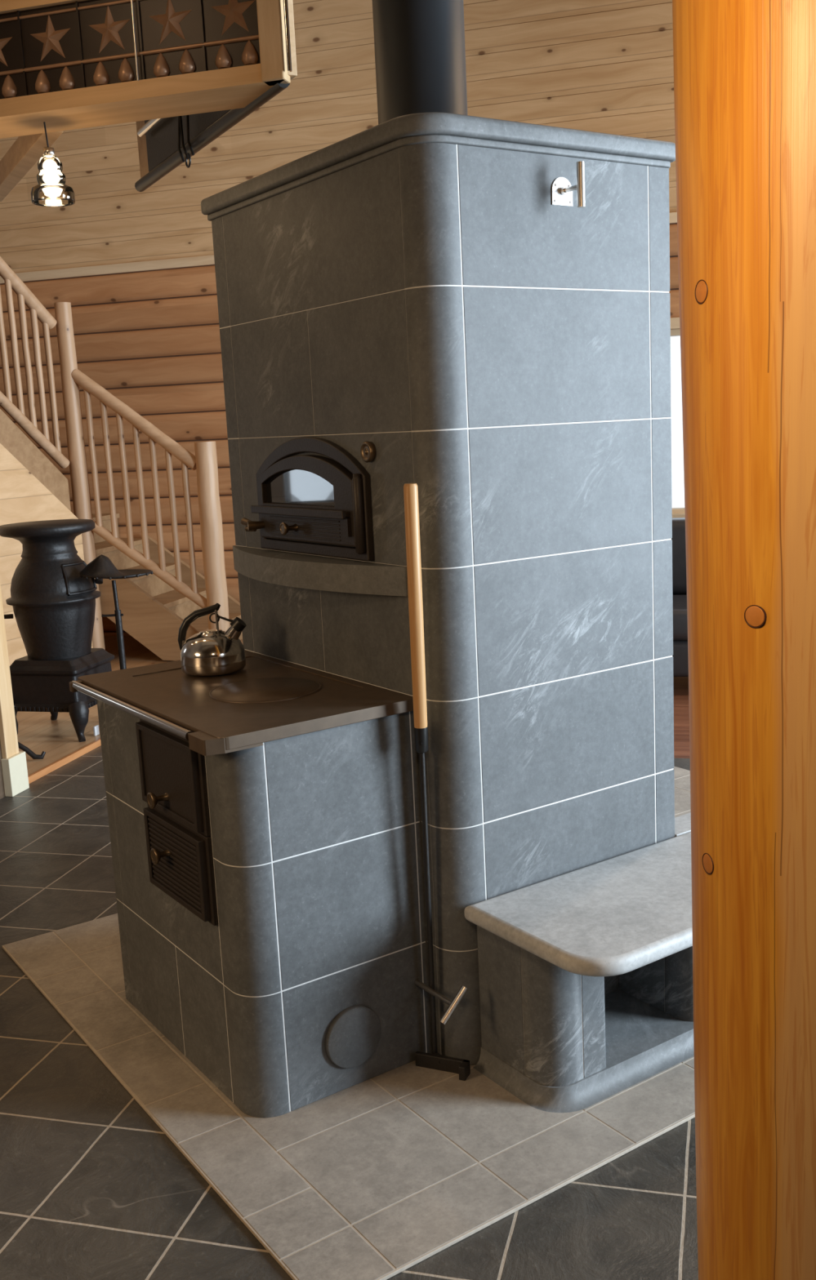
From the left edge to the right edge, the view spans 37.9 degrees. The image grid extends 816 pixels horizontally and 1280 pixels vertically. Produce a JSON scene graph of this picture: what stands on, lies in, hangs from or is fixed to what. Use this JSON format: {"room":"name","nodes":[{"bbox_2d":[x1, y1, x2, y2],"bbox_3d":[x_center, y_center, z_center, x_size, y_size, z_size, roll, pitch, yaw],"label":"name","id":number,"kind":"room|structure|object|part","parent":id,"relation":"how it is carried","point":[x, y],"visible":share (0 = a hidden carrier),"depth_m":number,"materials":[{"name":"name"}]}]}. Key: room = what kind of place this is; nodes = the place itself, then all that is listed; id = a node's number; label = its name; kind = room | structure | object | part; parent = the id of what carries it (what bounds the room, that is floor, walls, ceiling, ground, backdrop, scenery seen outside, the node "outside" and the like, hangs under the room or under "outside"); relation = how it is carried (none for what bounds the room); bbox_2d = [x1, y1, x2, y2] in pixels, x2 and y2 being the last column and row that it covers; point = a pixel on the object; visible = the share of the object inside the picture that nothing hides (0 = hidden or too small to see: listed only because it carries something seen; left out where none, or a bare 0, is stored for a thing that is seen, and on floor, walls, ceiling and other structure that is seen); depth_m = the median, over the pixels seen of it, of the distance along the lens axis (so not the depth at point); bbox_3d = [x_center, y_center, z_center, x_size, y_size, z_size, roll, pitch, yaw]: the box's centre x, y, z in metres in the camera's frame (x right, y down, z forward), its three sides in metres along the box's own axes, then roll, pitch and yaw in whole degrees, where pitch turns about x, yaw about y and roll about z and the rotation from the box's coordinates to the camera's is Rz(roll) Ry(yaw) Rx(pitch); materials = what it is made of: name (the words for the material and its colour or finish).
{"room":"traditional dwelling","nodes":[
{"label":"traditional dwelling","id":0,"kind":"room"},
{"bbox_2d":[0,742,4,799],"bbox_3d":[-2.858,-1.262,1.371,0.102,5.300,7.200,0,11,15],"label":"wall","id":1,"kind":"structure","parent":0,"point":[2,784],"depth_m":5.17,"materials":[{"name":"brown wood"}]},
{"bbox_2d":[0,583,18,758],"bbox_3d":[-1.844,-0.465,5.052,0.135,1.980,0.100,0,11,15],"label":"trim","id":2,"kind":"structure","parent":1,"relation":"attached to","point":[8,733],"depth_m":5.16,"materials":[{"name":"brown wood"}]},
{"bbox_2d":[0,751,29,796],"bbox_3d":[-1.788,0.590,5.248,0.160,0.170,0.130,0,11,15],"label":"trim","id":3,"kind":"structure","parent":1,"relation":"attached to","point":[15,771],"depth_m":5.20,"materials":[{"name":"beige paint"}]},
{"bbox_2d":[27,737,101,783],"bbox_3d":[-1.276,0.318,6.996,0.015,0.031,3.700,0,11,15],"label":"trim","id":4,"kind":"structure","parent":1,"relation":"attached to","point":[45,771],"depth_m":5.65,"materials":[{"name":"brown wood"}]},
{"bbox_2d":[0,443,93,665],"bbox_3d":[-2.765,-1.130,6.536,0.050,3.126,2.565,2,12,27],"label":"wall","id":5,"kind":"structure","parent":0,"point":[24,498],"depth_m":7.26,"materials":[{"name":"brown wood"}]},
{"bbox_2d":[0,0,679,635],"bbox_3d":[0.487,-2.664,7.916,11.200,5.392,0.140,0,11,15],"label":"wall","id":6,"kind":"structure","parent":0,"point":[602,66],"depth_m":8.42,"materials":[{"name":"brown wood"}]},
{"bbox_2d":[0,212,676,284],"bbox_3d":[0.474,-2.681,7.868,11.200,0.065,0.033,0,11,15],"label":"trim","id":7,"kind":"structure","parent":6,"relation":"attached to","point":[200,260],"depth_m":8.55,"materials":[{"name":"beige wood"}]},
{"bbox_2d":[670,317,684,517],"bbox_3d":[2.263,-1.418,7.625,2.000,1.335,0.190,0,11,15],"label":"window","id":8,"kind":"structure","parent":6,"relation":"in","point":[674,322],"depth_m":7.64,"materials":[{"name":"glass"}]},
{"bbox_2d":[0,635,697,1279],"bbox_3d":[-0.788,1.025,3.256,11.200,0.130,10.800,0,11,15],"label":"floor","id":9,"kind":"structure","parent":0,"point":[91,1188],"depth_m":2.46,"materials":[{"name":"tile"}]},
{"bbox_2d":[17,742,45,759],"bbox_3d":[-1.993,0.279,5.582,0.452,0.620,0.320,-10,12,-34],"label":"table base","id":10,"kind":"object","parent":9,"relation":"on","point":[22,747],"visible":0.66,"depth_m":5.63,"materials":[{"name":"black metal"}]},
{"bbox_2d":[0,519,114,742],"bbox_3d":[-1.910,-0.055,6.116,0.716,1.097,0.553,0,11,15],"label":"stove","id":11,"kind":"object","parent":9,"relation":"on","point":[54,608],"visible":0.74,"depth_m":5.95,"materials":[{"name":"metal"}]},
{"bbox_2d":[4,613,13,618],"bbox_3d":[-2.164,-0.101,5.985,0.295,0.032,0.191,0,11,15],"label":"shelf","id":12,"kind":"object","parent":11,"relation":"attached to","point":[10,615],"depth_m":6.02,"materials":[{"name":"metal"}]},
{"bbox_3d":[-2.030,0.410,6.052,0.104,0.218,0.104,0,11,15],"label":"leg","id":13,"kind":"part","parent":11,"relation":"part of","materials":[{"name":"metal"}]},
{"bbox_2d":[0,519,100,660],"bbox_3d":[-1.815,-0.258,6.075,0.476,0.693,0.476,0,11,15],"label":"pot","id":14,"kind":"object","parent":11,"relation":"on","point":[54,608],"depth_m":5.93,"materials":[{"name":"metal"}]},
{"bbox_3d":[-1.926,0.335,6.433,0.104,0.218,0.104,0,11,15],"label":"leg","id":15,"kind":"part","parent":11,"relation":"part of","materials":[{"name":"metal"}]},
{"bbox_3d":[-1.643,0.410,5.947,0.104,0.218,0.104,0,11,15],"label":"leg","id":16,"kind":"part","parent":11,"relation":"part of","materials":[{"name":"metal"}]},
{"bbox_3d":[-1.653,-0.318,6.011,0.111,0.156,0.248,5,13,37],"label":"feed door","id":17,"kind":"part","parent":11,"relation":"part of","materials":[{"name":"metal"}]},
{"bbox_2d":[93,724,99,736],"bbox_3d":[-1.591,0.462,6.061,0.012,0.050,0.040,0,11,15],"label":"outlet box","id":18,"kind":"object","parent":9,"relation":"on","point":[95,729],"visible":1,"depth_m":6.05,"materials":[{"name":"white plastic"}]},
{"bbox_2d":[79,554,153,669],"bbox_3d":[-1.433,0.025,5.978,0.344,0.923,0.318,-10,12,-34],"label":"stool","id":19,"kind":"object","parent":9,"relation":"on","point":[102,567],"visible":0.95,"depth_m":5.90,"materials":[{"name":"black metal"}]},
{"bbox_2d":[0,256,242,660],"bbox_3d":[-1.983,-1.336,7.681,1.558,3.108,2.056,0,11,15],"label":"staircase","id":20,"kind":"structure","parent":9,"relation":"on","point":[154,606],"depth_m":7.67,"materials":[{"name":"brown wood"}]},
{"bbox_3d":[-2.518,-2.331,7.083,0.083,0.886,1.032,2,12,27],"label":"handrail","id":21,"kind":"part","parent":20,"relation":"part of","materials":[{"name":"beige wood"}]},
{"bbox_3d":[-2.474,-1.462,7.241,0.074,0.875,1.024,2,12,27],"label":"rail","id":22,"kind":"part","parent":20,"relation":"part of","materials":[{"name":"beige wood"}]},
{"bbox_3d":[-2.158,-1.003,7.823,0.121,2.359,0.121,0,11,15],"label":"newel post","id":23,"kind":"part","parent":20,"relation":"part of","materials":[{"name":"beige wood"}]},
{"bbox_3d":[-1.753,-1.419,7.631,0.858,0.679,0.085,0,11,15],"label":"handrail","id":24,"kind":"part","parent":20,"relation":"part of","materials":[{"name":"beige wood"}]},
{"bbox_3d":[-1.706,-0.498,7.799,0.868,0.634,0.073,0,11,15],"label":"rail","id":25,"kind":"part","parent":20,"relation":"part of","materials":[{"name":"beige wood"}]},
{"bbox_3d":[-1.254,-0.536,7.667,0.143,1.470,0.144,0,11,15],"label":"newel post","id":26,"kind":"part","parent":20,"relation":"part of","materials":[{"name":"beige wood"}]},
{"bbox_2d":[1,766,694,1279],"bbox_3d":[0.474,0.853,3.635,2.847,0.008,1.924,-10,12,-34],"label":"stone hearth","id":27,"kind":"object","parent":9,"relation":"on","point":[374,1178],"visible":0.27,"depth_m":2.55,"materials":[{"name":"stone"}]},
{"bbox_2d":[69,649,467,1117],"bbox_3d":[-0.382,0.563,2.943,0.546,0.892,1.012,-10,12,-34],"label":"stove","id":28,"kind":"object","parent":27,"relation":"on","point":[264,816],"visible":0.99,"depth_m":2.70,"materials":[{"name":"stone"}]},
{"bbox_3d":[-0.572,0.364,2.719,0.042,0.038,0.038,-10,12,-34],"label":"knob","id":29,"kind":"part","parent":28,"relation":"part of","materials":[{"name":"gold metal"}]},
{"bbox_3d":[-0.571,0.497,2.752,0.042,0.038,0.038,-10,12,-34],"label":"knob","id":30,"kind":"part","parent":28,"relation":"part of","materials":[{"name":"gold metal"}]},
{"bbox_3d":[-0.541,0.307,2.713,0.031,0.210,0.336,-10,12,-34],"label":"fire door","id":31,"kind":"part","parent":28,"relation":"part of","materials":[{"name":"brown metal"}]},
{"bbox_3d":[-0.531,0.514,2.751,0.031,0.206,0.336,-10,12,-34],"label":"ash door","id":32,"kind":"part","parent":28,"relation":"part of","materials":[{"name":"brown metal"}]},
{"bbox_2d":[177,603,246,675],"bbox_3d":[-0.517,-0.008,3.121,0.170,0.180,0.170,7,14,44],"label":"kettle","id":33,"kind":"object","parent":28,"relation":"on","point":[207,652],"visible":1,"depth_m":3.08,"materials":[{"name":"metal"}]},
{"bbox_3d":[-0.547,-0.036,3.118,0.120,0.120,0.021,-2,10,4],"label":"handle","id":34,"kind":"part","parent":33,"relation":"part of","materials":[{"name":"black plastic"}]},
{"bbox_3d":[-0.460,-0.017,3.116,0.058,0.060,0.044,-2,10,4],"label":"spout","id":35,"kind":"part","parent":33,"relation":"part of","materials":[{"name":"metal"}]},
{"bbox_2d":[69,649,413,755],"bbox_3d":[-0.441,0.133,2.924,0.527,0.035,0.872,-10,12,-34],"label":"cooktop","id":36,"kind":"object","parent":28,"relation":"in","point":[270,703],"depth_m":2.74,"materials":[{"name":"metal"}]},
{"bbox_3d":[0.062,0.825,2.771,0.012,0.012,0.148,-10,12,-34],"label":"air pull","id":37,"kind":"part","parent":28,"relation":"part of","materials":[{"name":"metal"}]},
{"bbox_2d":[403,483,470,1080],"bbox_3d":[0.047,0.342,2.683,0.140,1.384,0.052,4,13,35],"label":"rake","id":38,"kind":"object","parent":27,"relation":"on","point":[434,1060],"visible":1,"depth_m":2.64,"materials":[{"name":"metal"}]},
{"bbox_3d":[0.017,-0.068,2.609,0.031,0.549,0.046,-5,11,-11],"label":"wooden handle","id":39,"kind":"part","parent":38,"relation":"part of","materials":[{"name":"brown wood"}]},
{"bbox_3d":[0.047,0.611,2.753,0.012,0.782,0.035,-5,10,-9],"label":"rod","id":40,"kind":"part","parent":38,"relation":"part of","materials":[{"name":"metal"}]},
{"bbox_3d":[0.084,1.003,2.809,0.140,0.036,0.038,4,13,35],"label":"scraper blade","id":41,"kind":"part","parent":38,"relation":"part of","materials":[{"name":"metal"}]},
{"bbox_2d":[200,111,675,1065],"bbox_3d":[0.078,-0.131,3.162,0.846,2.132,1.067,-10,12,-34],"label":"heater","id":42,"kind":"object","parent":27,"relation":"on","point":[473,312],"visible":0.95,"depth_m":2.77,"materials":[{"name":"grey stone"}]},
{"bbox_2d":[240,436,375,561],"bbox_3d":[-0.260,-0.355,2.946,0.074,0.292,0.573,-10,12,-34],"label":"oven","id":43,"kind":"object","parent":42,"relation":"in","point":[316,495],"depth_m":2.92,"materials":[{"name":"black metal"}]},
{"bbox_2d":[232,545,408,596],"bbox_3d":[-0.277,-0.179,3.017,0.114,0.067,0.869,-10,12,-34],"label":"mantel shelf","id":44,"kind":"object","parent":42,"relation":"attached to","point":[374,575],"depth_m":2.86,"materials":[{"name":"grey stone"}]},
{"bbox_2d":[372,0,466,124],"bbox_3d":[-0.033,-2.740,2.736,0.238,3.157,0.238,-10,12,-34],"label":"flue pipe","id":45,"kind":"object","parent":42,"relation":"on","point":[420,51],"visible":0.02,"depth_m":2.88,"materials":[{"name":"black metal"}]},
{"bbox_3d":[0.344,-1.001,2.648,0.060,0.060,0.005,-10,12,-34],"label":"damper plate","id":46,"kind":"part","parent":42,"relation":"part of","materials":[{"name":"white metal"}]},
{"bbox_3d":[0.363,-1.000,2.622,0.018,0.094,0.071,-10,12,-34],"label":"damper handle","id":47,"kind":"part","parent":42,"relation":"part of","materials":[{"name":"metal"}]},
{"bbox_2d":[463,812,693,1112],"bbox_3d":[0.797,0.737,3.014,1.370,0.411,0.531,-10,12,-34],"label":"stone bench","id":48,"kind":"object","parent":27,"relation":"on","point":[552,1038],"visible":0.59,"depth_m":2.69,"materials":[{"name":"grey stone"}]},
{"bbox_3d":[0.788,0.556,2.981,1.370,0.042,0.531,-10,12,-34],"label":"seat","id":49,"kind":"part","parent":48,"relation":"part of","materials":[{"name":"grey stone"}]},
{"bbox_2d":[671,0,815,1279],"bbox_3d":[0.401,-1.372,1.147,0.380,5.280,0.343,-10,12,-34],"label":"log post","id":50,"kind":"object","parent":9,"relation":"on","point":[744,70],"visible":1,"depth_m":1.30,"materials":[{"name":"brown wood"}]},
{"bbox_2d":[672,676,689,758],"bbox_3d":[2.241,0.308,6.465,7.050,0.100,2.880,0,11,15],"label":"floor","id":51,"kind":"structure","parent":0,"point":[681,707],"depth_m":5.96,"materials":[{"name":"brown wood"}]},
{"bbox_2d":[671,517,688,676],"bbox_3d":[1.952,-0.219,6.641,1.940,0.900,0.900,0,11,15],"label":"sofa","id":52,"kind":"object","parent":51,"relation":"on","point":[680,662],"visible":0.02,"depth_m":6.68,"materials":[{"name":"leather"}]},
{"bbox_2d":[671,517,686,594],"bbox_3d":[1.543,-0.491,6.964,0.480,0.440,0.240,0,11,15],"label":"cushion","id":53,"kind":"object","parent":52,"relation":"on","point":[678,548],"depth_m":6.84,"materials":[{"name":"leather"}]},
{"bbox_2d":[672,595,687,640],"bbox_3d":[1.456,-0.129,6.647,0.480,0.170,0.620,0,11,15],"label":"seat cushion","id":54,"kind":"object","parent":52,"relation":"on","point":[679,602],"depth_m":6.34,"materials":[{"name":"leather"}]},
{"bbox_3d":[-1.049,-4.267,2.294,11.400,0.100,11.000,0,11,15],"label":"ceiling","id":55,"kind":"structure","parent":0,"visible":0},
{"bbox_2d":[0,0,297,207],"bbox_3d":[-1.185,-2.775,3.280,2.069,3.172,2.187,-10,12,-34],"label":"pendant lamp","id":56,"kind":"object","parent":55,"relation":"hanging from","point":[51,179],"depth_m":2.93,"materials":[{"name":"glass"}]},
{"bbox_3d":[-0.937,-1.308,3.079,0.008,0.068,0.004,-10,12,-34],"label":"cord","id":57,"kind":"part","parent":56,"relation":"part of","materials":[{"name":"black plastic"}]},
{"bbox_2d":[42,146,54,157],"bbox_3d":[-0.934,-1.268,3.087,0.030,0.024,0.030,-10,12,-34],"label":"socket","id":58,"kind":"object","parent":56,"relation":"attached to","point":[48,152],"depth_m":3.08,"materials":[{"name":"metal"}]},
{"bbox_3d":[-0.930,-1.200,3.100,0.062,0.116,0.062,-10,12,-34],"label":"bulb","id":59,"kind":"part","parent":56,"relation":"part of","materials":[{"name":"white glass"}]},
{"bbox_3d":[-0.931,-1.203,3.099,0.111,0.118,0.111,-10,12,-34],"label":"lamp shade","id":60,"kind":"part","parent":56,"relation":"part of","materials":[{"name":"clear glass"}]},
{"bbox_3d":[-1.188,-2.847,3.267,2.019,3.026,1.000,0,11,15],"label":"hanging canopy","id":61,"kind":"part","parent":56,"relation":"part of","materials":[{"name":"brown wood"}]},
{"bbox_3d":[-0.584,-1.587,3.364,0.025,0.315,1.300,-8,12,-27],"label":"panel","id":62,"kind":"part","parent":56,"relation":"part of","materials":[{"name":"brown wood"}]},
{"bbox_3d":[-0.321,-1.489,2.795,0.058,0.330,0.048,0,11,15],"label":"corner post","id":63,"kind":"part","parent":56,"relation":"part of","materials":[{"name":"brown wood"}]}
]}

